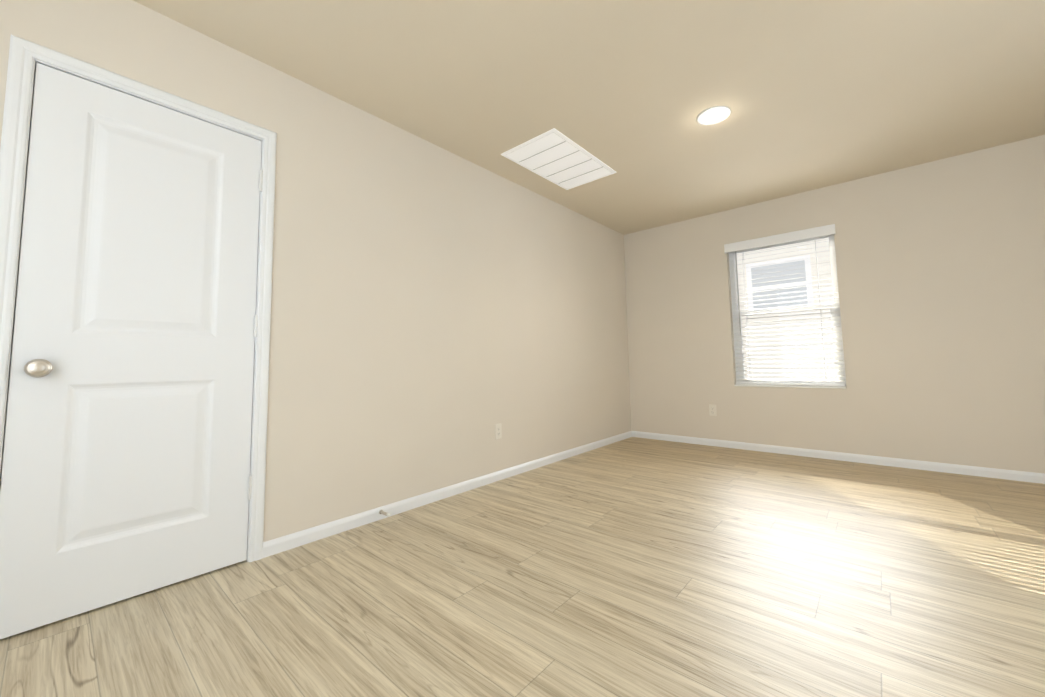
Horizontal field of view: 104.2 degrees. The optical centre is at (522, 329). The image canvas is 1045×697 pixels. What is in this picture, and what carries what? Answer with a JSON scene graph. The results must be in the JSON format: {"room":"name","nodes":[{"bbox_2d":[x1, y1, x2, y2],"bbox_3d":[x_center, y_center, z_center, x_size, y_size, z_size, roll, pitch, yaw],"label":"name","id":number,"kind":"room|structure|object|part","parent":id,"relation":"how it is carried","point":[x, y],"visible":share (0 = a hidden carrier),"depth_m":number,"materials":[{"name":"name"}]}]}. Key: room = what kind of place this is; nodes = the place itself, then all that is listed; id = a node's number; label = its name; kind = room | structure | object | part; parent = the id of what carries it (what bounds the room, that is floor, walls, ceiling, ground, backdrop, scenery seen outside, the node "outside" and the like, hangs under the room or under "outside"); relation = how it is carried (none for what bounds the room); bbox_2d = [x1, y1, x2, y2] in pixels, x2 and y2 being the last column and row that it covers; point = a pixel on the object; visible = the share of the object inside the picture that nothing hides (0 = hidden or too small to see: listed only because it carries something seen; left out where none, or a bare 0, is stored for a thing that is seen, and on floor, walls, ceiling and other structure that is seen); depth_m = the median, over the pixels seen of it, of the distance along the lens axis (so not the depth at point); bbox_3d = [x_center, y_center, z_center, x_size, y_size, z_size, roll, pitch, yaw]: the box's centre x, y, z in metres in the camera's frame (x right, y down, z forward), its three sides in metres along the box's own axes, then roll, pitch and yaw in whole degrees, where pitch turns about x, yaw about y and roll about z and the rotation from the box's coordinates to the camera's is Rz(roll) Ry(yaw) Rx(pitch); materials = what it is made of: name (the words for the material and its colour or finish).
{"room":"empty living room","nodes":[
{"label":"empty living room","id":0,"kind":"room"},
{"bbox_2d":[0,0,630,541],"bbox_3d":[-0.604,-0.078,2.878,0.150,2.440,5.835,-5,-6,41],"label":"wall","id":1,"kind":"structure","parent":0,"point":[438,312],"depth_m":2.51,"materials":[{"name":"paint"}]},
{"bbox_2d":[0,63,262,638],"bbox_3d":[-1.519,0.042,1.683,0.096,2.018,0.736,-5,-6,41],"label":"door","id":2,"kind":"structure","parent":1,"relation":"in","point":[126,462],"depth_m":1.62,"materials":[{"name":"white wood"}]},
{"bbox_3d":[-1.705,0.137,1.432,0.061,0.066,0.066,-5,-6,41],"label":"knob","id":3,"kind":"part","parent":2,"relation":"part of","materials":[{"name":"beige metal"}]},
{"bbox_3d":[-1.275,0.742,1.902,0.017,0.108,0.015,-5,-6,41],"label":"door hinge","id":4,"kind":"part","parent":2,"relation":"part of","materials":[{"name":"white metal"}]},
{"bbox_3d":[-1.288,-0.015,1.964,0.017,0.108,0.015,-5,-6,41],"label":"door hinge","id":5,"kind":"part","parent":2,"relation":"part of","materials":[{"name":"white metal"}]},
{"bbox_3d":[-1.301,-0.738,2.023,0.017,0.108,0.015,-5,-6,41],"label":"door hinge","id":6,"kind":"part","parent":2,"relation":"part of","materials":[{"name":"white metal"}]},
{"bbox_2d":[0,34,276,561],"bbox_3d":[-1.579,0.020,1.731,0.166,2.092,0.851,-5,-6,41],"label":"door frame","id":7,"kind":"structure","parent":1,"relation":"attached to","point":[23,54],"depth_m":1.59,"materials":[{"name":"white wood"}]},
{"bbox_2d":[262,431,631,557],"bbox_3d":[0.034,1.140,3.364,0.013,0.068,3.844,-5,-6,41],"label":"baseboard","id":8,"kind":"structure","parent":1,"relation":"attached to","point":[292,540],"depth_m":2.52,"materials":[{"name":"white wood"}]},
{"bbox_2d":[379,510,389,516],"bbox_3d":[-0.791,1.063,2.343,0.088,0.025,0.025,-5,-6,41],"label":"door stop","id":9,"kind":"object","parent":8,"relation":"attached to","point":[384,513],"visible":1,"depth_m":2.34,"materials":[{"name":"beige metal"}]},
{"bbox_2d":[495,423,501,438],"bbox_3d":[-0.186,0.791,3.151,0.007,0.115,0.070,-5,-6,41],"label":"electrical outlet","id":10,"kind":"object","parent":1,"relation":"attached to","point":[498,431],"visible":1,"depth_m":3.15,"materials":[{"name":"beige plastic"}]},
{"bbox_2d":[0,437,1044,696],"bbox_3d":[0.817,1.063,1.562,4.860,0.100,5.835,-5,-6,41],"label":"floor","id":11,"kind":"structure","parent":0,"point":[638,567],"depth_m":1.53,"materials":[{"name":"brown wood"}]},
{"bbox_2d":[133,0,1044,234],"bbox_3d":[0.960,-1.495,1.606,4.360,0.120,5.835,-5,-6,41],"label":"ceiling","id":12,"kind":"structure","parent":0,"point":[814,94],"depth_m":2.25,"materials":[{"name":"paint"}]},
{"bbox_2d":[501,128,616,189],"bbox_3d":[0.305,-1.288,3.174,0.495,0.012,0.855,-5,-6,41],"label":"ceiling vent","id":13,"kind":"object","parent":12,"relation":"in","point":[557,157],"visible":1,"depth_m":3.11,"materials":[{"name":"white metal"}]},
{"bbox_2d":[696,106,730,124],"bbox_3d":[1.213,-1.355,2.585,0.198,0.008,0.198,-5,-6,41],"label":"recessed light","id":14,"kind":"object","parent":12,"relation":"in","point":[727,110],"depth_m":2.58,"materials":[{"name":"white plastic"}]},
{"bbox_3d":[1.213,-1.355,2.584,0.139,0.006,0.139,-5,-6,41],"label":"recessed ceiling light lens","id":15,"kind":"part","parent":14,"relation":"part of","materials":[{"name":"white plastic"}]},
{"bbox_2d":[624,135,1044,473],"bbox_3d":[2.906,-0.082,3.591,4.210,2.440,0.150,-5,-6,41],"label":"wall","id":16,"kind":"structure","parent":0,"point":[940,264],"depth_m":3.36,"materials":[{"name":"paint"}]},
{"bbox_2d":[709,405,716,415],"bbox_3d":[1.981,0.845,4.234,0.070,0.115,0.007,-5,-6,41],"label":"electrical outlet","id":17,"kind":"object","parent":16,"relation":"attached to","point":[712,410],"visible":1,"depth_m":4.23,"materials":[{"name":"beige plastic"}]},
{"bbox_2d":[724,224,835,253],"bbox_3d":[2.445,-0.863,3.926,0.914,0.090,0.030,-5,-6,41],"label":"blind valance","id":18,"kind":"object","parent":16,"relation":"attached to","point":[787,237],"visible":0.94,"depth_m":3.88,"materials":[{"name":"white plastic"}]},
{"bbox_2d":[728,234,845,385],"bbox_3d":[2.522,-0.162,3.943,0.890,1.430,0.134,-5,-6,41],"label":"window","id":19,"kind":"structure","parent":16,"relation":"in","point":[837,346],"depth_m":3.87,"materials":[{"name":"white plastic"}]},
{"bbox_2d":[735,253,740,334],"bbox_3d":[2.196,-0.371,4.139,0.012,0.871,0.020,-5,-6,41],"label":"blind wand","id":20,"kind":"object","parent":19,"relation":"hanging from","point":[738,293],"visible":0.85,"depth_m":4.13,"materials":[{"name":"grey plastic"}]},
{"bbox_3d":[2.494,-0.173,3.913,0.878,1.408,0.052,-5,-6,41],"label":"window blind rails","id":21,"kind":"part","parent":19,"relation":"part of","materials":[{"name":"white plastic"}]},
{"bbox_2d":[734,384,846,388],"bbox_3d":[2.503,0.540,3.851,0.888,0.016,0.097,-5,-6,41],"label":"window sill","id":22,"kind":"structure","parent":16,"relation":"attached to","point":[799,386],"depth_m":3.80,"materials":[{"name":"white wood"}]},
{"bbox_2d":[632,431,1044,483],"bbox_3d":[2.822,1.100,3.478,4.047,0.068,0.013,-5,-6,41],"label":"baseboard","id":23,"kind":"structure","parent":16,"relation":"attached to","point":[1032,477],"depth_m":3.42,"materials":[{"name":"white wood"}]},
{"label":"outside","id":24,"kind":"structure","parent":0,"visible":0},
{"bbox_2d":[735,238,835,378],"bbox_3d":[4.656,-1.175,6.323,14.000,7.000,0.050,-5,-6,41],"label":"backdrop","id":25,"kind":"structure","parent":24,"point":[825,252],"depth_m":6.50,"materials":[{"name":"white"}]},
{"bbox_2d":[746,255,813,310],"bbox_3d":[4.178,-0.699,6.642,0.900,0.880,0.030,-5,-6,41],"label":"window","id":26,"kind":"structure","parent":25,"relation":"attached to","point":[764,267],"depth_m":6.63,"materials":[{"name":"white glass"}]}
]}

